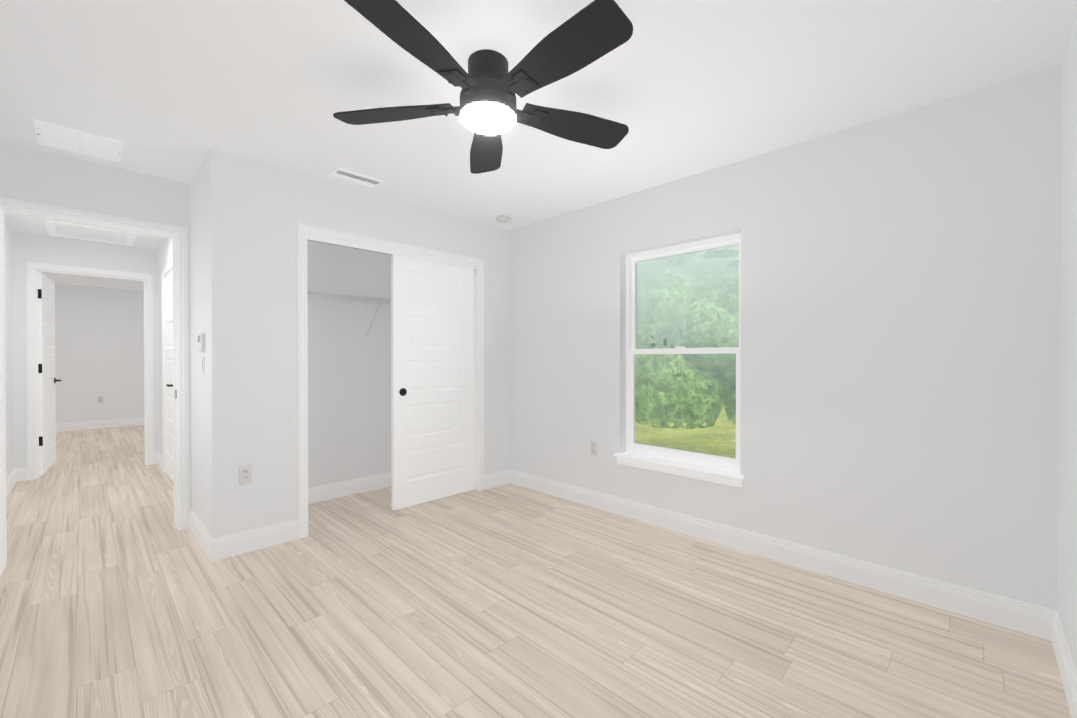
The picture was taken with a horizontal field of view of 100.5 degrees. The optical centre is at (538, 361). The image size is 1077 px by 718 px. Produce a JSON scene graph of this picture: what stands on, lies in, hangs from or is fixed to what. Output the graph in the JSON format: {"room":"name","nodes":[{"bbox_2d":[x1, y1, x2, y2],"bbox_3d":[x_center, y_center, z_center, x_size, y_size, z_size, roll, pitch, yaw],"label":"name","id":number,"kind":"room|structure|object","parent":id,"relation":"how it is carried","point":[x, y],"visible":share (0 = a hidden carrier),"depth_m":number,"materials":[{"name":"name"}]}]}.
{"room":"empty bedroom","nodes":[
{"label":"empty bedroom","id":0,"kind":"room"},
{"bbox_2d":[4,218,13,479],"bbox_3d":[-4.231,-0.043,3.404,2.580,2.440,0.120,0,1,45],"label":"wall","id":1,"kind":"structure","parent":0,"point":[8,342],"depth_m":4.13,"materials":[{"name":"white paint"}]},
{"bbox_2d":[6,468,21,498],"bbox_3d":[-4.175,1.111,3.469,2.580,0.131,0.040,0,1,45],"label":"baseboard","id":2,"kind":"structure","parent":1,"relation":"attached to","point":[15,476],"depth_m":4.22,"materials":[{"name":"white wood"}]},
{"bbox_2d":[12,231,158,467],"bbox_3d":[-4.743,-0.052,4.807,0.120,2.440,3.600,0,1,45],"label":"wall","id":3,"kind":"structure","parent":0,"point":[36,248],"depth_m":4.50,"materials":[{"name":"white paint"}]},
{"bbox_2d":[38,272,60,474],"bbox_3d":[-5.326,0.122,4.881,0.828,2.066,0.160,0,1,45],"label":"room door","id":4,"kind":"structure","parent":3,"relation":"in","point":[47,380],"depth_m":4.76,"materials":[{"name":"white wood"}]},
{"bbox_2d":[55,283,143,423],"bbox_3d":[-7.698,-0.072,7.721,0.120,2.440,3.540,0,1,45],"label":"wall","id":5,"kind":"structure","parent":0,"point":[99,341],"depth_m":7.74,"materials":[{"name":"white paint"}]},
{"bbox_2d":[56,417,143,431],"bbox_3d":[-7.650,1.083,7.681,0.015,0.131,3.600,0,1,45],"label":"baseboard","id":6,"kind":"structure","parent":5,"relation":"attached to","point":[130,421],"depth_m":7.73,"materials":[{"name":"white wood"}]},
{"bbox_2d":[98,396,102,402],"bbox_3d":[-7.579,0.658,7.755,0.009,0.115,0.070,0,1,45],"label":"outlet","id":7,"kind":"object","parent":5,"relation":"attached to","point":[100,399],"visible":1,"depth_m":7.75,"materials":[{"name":"white plastic"}]},
{"bbox_2d":[157,238,171,456],"bbox_3d":[-3.388,-0.049,4.258,2.580,2.440,0.120,0,1,45],"label":"wall","id":8,"kind":"structure","parent":0,"point":[164,255],"depth_m":4.93,"materials":[{"name":"white paint"}]},
{"bbox_2d":[154,452,162,471],"bbox_3d":[-4.173,1.101,4.941,0.515,0.131,0.020,0,1,45],"label":"baseboard","id":9,"kind":"structure","parent":8,"relation":"attached to","point":[158,459],"depth_m":5.00,"materials":[{"name":"white wood"}]},
{"bbox_2d":[165,270,173,481],"bbox_3d":[-3.631,0.140,4.447,0.806,2.036,0.143,0,1,45],"label":"room door","id":10,"kind":"structure","parent":8,"relation":"in","point":[169,370],"depth_m":4.50,"materials":[{"name":"white wood"}]},
{"bbox_2d":[0,142,391,514],"bbox_3d":[-2.051,-0.045,3.670,0.150,2.440,3.440,0,1,45],"label":"wall","id":11,"kind":"structure","parent":0,"point":[349,400],"depth_m":3.81,"materials":[{"name":"white paint"}]},
{"bbox_2d":[0,206,6,576],"bbox_3d":[-2.807,0.155,2.264,0.806,2.036,0.147,0,1,45],"label":"bedroom door","id":12,"kind":"structure","parent":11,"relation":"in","point":[3,549],"depth_m":2.51,"materials":[{"name":"white wood"}]},
{"bbox_2d":[0,197,188,529],"bbox_3d":[-2.851,0.118,2.881,0.152,2.125,0.940,0,1,45],"label":"door frame","id":13,"kind":"structure","parent":11,"relation":"attached to","point":[178,264],"depth_m":3.16,"materials":[{"name":"white wood"}]},
{"bbox_2d":[308,290,390,336],"bbox_3d":[-1.468,-0.392,3.928,0.316,0.333,2.250,0,1,45],"label":"wire shelf","id":14,"kind":"object","parent":11,"relation":"attached to","point":[369,299],"visible":0.31,"depth_m":3.73,"materials":[{"name":"white metal"}]},
{"bbox_2d":[308,472,391,503],"bbox_3d":[-1.575,1.107,4.044,0.015,0.131,2.250,0,1,45],"label":"baseboard","id":15,"kind":"structure","parent":11,"relation":"attached to","point":[319,493],"depth_m":3.94,"materials":[{"name":"white wood"}]},
{"bbox_2d":[190,155,208,531],"bbox_3d":[-2.202,-0.040,2.998,0.640,2.440,0.110,0,1,45],"label":"wall","id":16,"kind":"structure","parent":0,"point":[199,325],"depth_m":2.94,"materials":[{"name":"white paint"}]},
{"bbox_2d":[197,333,204,351],"bbox_3d":[-2.135,-0.119,2.837,0.115,0.115,0.025,0,1,45],"label":"light switch","id":17,"kind":"object","parent":16,"relation":"attached to","point":[200,342],"visible":1,"depth_m":2.80,"materials":[{"name":"white plastic"}]},
{"bbox_2d":[201,356,204,374],"bbox_3d":[-2.130,0.026,2.843,0.072,0.118,0.010,0,1,45],"label":"switch plate","id":18,"kind":"object","parent":16,"relation":"attached to","point":[203,365],"visible":0.92,"depth_m":2.82,"materials":[{"name":"white plastic"}]},
{"bbox_2d":[189,509,217,561],"bbox_3d":[-2.201,1.115,2.917,0.765,0.131,0.015,0,1,45],"label":"baseboard","id":19,"kind":"structure","parent":16,"relation":"attached to","point":[209,545],"depth_m":2.80,"materials":[{"name":"white wood"}]},
{"bbox_2d":[208,149,509,537],"bbox_3d":[-1.145,-0.044,3.535,0.110,2.440,2.360,0,1,45],"label":"wall","id":20,"kind":"structure","parent":0,"point":[258,212],"depth_m":2.88,"materials":[{"name":"white paint"}]},
{"bbox_2d":[239,464,251,484],"bbox_3d":[-1.814,0.699,2.777,0.009,0.115,0.070,0,1,45],"label":"outlet","id":21,"kind":"object","parent":20,"relation":"attached to","point":[245,474],"visible":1,"depth_m":2.77,"materials":[{"name":"white plastic"}]},
{"bbox_2d":[218,519,298,559],"bbox_3d":[-1.762,1.116,2.827,0.015,0.131,0.455,0,1,45],"label":"baseboard","id":22,"kind":"structure","parent":20,"relation":"attached to","point":[235,544],"depth_m":2.81,"materials":[{"name":"white wood"}]},
{"bbox_2d":[297,223,483,537],"bbox_3d":[-1.088,0.124,3.583,0.126,2.105,1.575,0,1,45],"label":"door frame","id":23,"kind":"structure","parent":20,"relation":"attached to","point":[303,230],"depth_m":3.17,"materials":[{"name":"white wood"}]},
{"bbox_2d":[307,235,476,268],"bbox_3d":[-1.096,-0.849,3.583,0.098,0.030,1.445,0,1,45],"label":"track rail","id":24,"kind":"object","parent":20,"relation":"in","point":[346,244],"visible":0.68,"depth_m":3.42,"materials":[{"name":"white metal"}]},
{"bbox_2d":[391,254,473,509],"bbox_3d":[-0.871,0.158,3.788,0.038,2.010,0.777,0,1,45],"label":"closet door","id":25,"kind":"structure","parent":20,"relation":"in","point":[432,405],"depth_m":3.74,"materials":[{"name":"white wood"}]},
{"bbox_2d":[484,469,509,489],"bbox_3d":[-0.398,1.106,4.211,0.015,0.131,0.280,0,1,45],"label":"baseboard","id":26,"kind":"structure","parent":20,"relation":"attached to","point":[491,480],"depth_m":4.21,"materials":[{"name":"white wood"}]},
{"bbox_2d":[0,425,1070,717],"bbox_3d":[-3.303,1.202,4.211,11.320,0.060,4.760,0,1,45],"label":"floor","id":27,"kind":"structure","parent":0,"point":[120,597],"depth_m":2.03,"materials":[{"name":"plastic"}]},
{"bbox_2d":[0,0,1076,289],"bbox_3d":[-3.303,-1.308,4.194,11.320,0.080,4.760,0,1,45],"label":"ceiling","id":28,"kind":"structure","parent":0,"point":[176,90],"depth_m":2.00,"materials":[{"name":"paint"}]},
{"bbox_2d":[32,119,124,162],"bbox_3d":[-2.623,-1.251,2.569,0.370,0.012,0.350,0,1,45],"label":"ceiling vent","id":29,"kind":"object","parent":28,"relation":"in","point":[71,140],"visible":1,"depth_m":2.55,"materials":[{"name":"white metal"}]},
{"bbox_2d":[43,219,136,245],"bbox_3d":[-4.394,-1.261,4.413,0.660,0.018,0.620,0,1,45],"label":"trim","id":30,"kind":"structure","parent":28,"relation":"in","point":[62,229],"depth_m":4.41,"materials":[{"name":"white wood"}]},
{"bbox_2d":[327,167,384,187],"bbox_3d":[-1.248,-1.256,3.074,0.170,0.012,0.330,0,1,45],"label":"ceiling vent","id":31,"kind":"object","parent":28,"relation":"in","point":[353,177],"visible":0.98,"depth_m":3.06,"materials":[{"name":"white metal"}]},
{"bbox_2d":[333,0,632,173],"bbox_3d":[-0.181,-1.116,1.841,1.280,0.272,1.329,0,1,45],"label":"ceiling fan","id":32,"kind":"object","parent":28,"relation":"hanging from","point":[487,112],"visible":1,"depth_m":1.75,"materials":[{"name":"grey metal"}]},
{"bbox_2d":[496,215,510,222],"bbox_3d":[-0.310,-1.248,3.940,0.128,0.036,0.128,0,1,45],"label":"smoke detector","id":33,"kind":"object","parent":28,"relation":"attached to","point":[502,219],"visible":1,"depth_m":3.90,"materials":[{"name":"white plastic"}]},
{"bbox_2d":[510,64,1060,609],"bbox_3d":[0.751,-0.043,3.436,4.470,2.440,0.160,0,1,45],"label":"wall","id":34,"kind":"structure","parent":0,"point":[900,352],"depth_m":2.36,"materials":[{"name":"white paint"}]},
{"bbox_2d":[590,440,596,455],"bbox_3d":[0.444,0.698,3.624,0.070,0.115,0.009,0,1,45],"label":"outlet","id":35,"kind":"object","parent":34,"relation":"attached to","point":[593,447],"visible":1,"depth_m":3.62,"materials":[{"name":"white plastic"}]},
{"bbox_2d":[614,452,743,487],"bbox_3d":[0.962,0.750,3.154,0.955,0.081,0.123,0,1,45],"label":"window sill","id":36,"kind":"structure","parent":34,"relation":"attached to","point":[733,478],"depth_m":3.08,"materials":[{"name":"white wood"}]},
{"bbox_2d":[626,233,740,470],"bbox_3d":[1.032,-0.061,3.215,0.900,1.540,0.070,0,1,45],"label":"window unit","id":37,"kind":"structure","parent":34,"relation":"in","point":[695,457],"depth_m":3.22,"materials":[{"name":"white plastic"}]},
{"bbox_2d":[510,469,1045,639],"bbox_3d":[0.945,1.114,3.128,3.450,0.131,0.015,0,1,45],"label":"baseboard","id":38,"kind":"structure","parent":34,"relation":"attached to","point":[1006,613],"depth_m":2.48,"materials":[{"name":"white wood"}]},
{"bbox_2d":[1057,9,1076,673],"bbox_3d":[0.994,-0.024,0.584,0.120,2.440,3.560,0,1,45],"label":"wall","id":39,"kind":"structure","parent":0,"point":[1067,539],"depth_m":1.69,"materials":[{"name":"white paint"}]},
{"bbox_2d":[1046,608,1076,717],"bbox_3d":[1.002,1.130,0.697,0.015,0.131,3.400,0,1,45],"label":"baseboard","id":40,"kind":"structure","parent":39,"relation":"attached to","point":[1054,630],"depth_m":1.67,"materials":[{"name":"white wood"}]},
{"label":"outside","id":41,"kind":"structure","parent":0,"visible":0},
{"bbox_2d":[635,401,735,457],"bbox_3d":[17.229,1.305,36.349,100.000,0.100,69.840,0,1,45],"label":"ground","id":42,"kind":"structure","parent":41,"point":[689,443],"depth_m":8.53,"materials":[{"name":"green plant"}]},
{"bbox_2d":[635,245,738,428],"bbox_3d":[7.094,-10.184,27.443,56.453,25.603,34.627,0,1,45],"label":"trees","id":43,"kind":"object","parent":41,"point":[700,326],"depth_m":11.12,"materials":[{"name":"green plant"}]}
]}

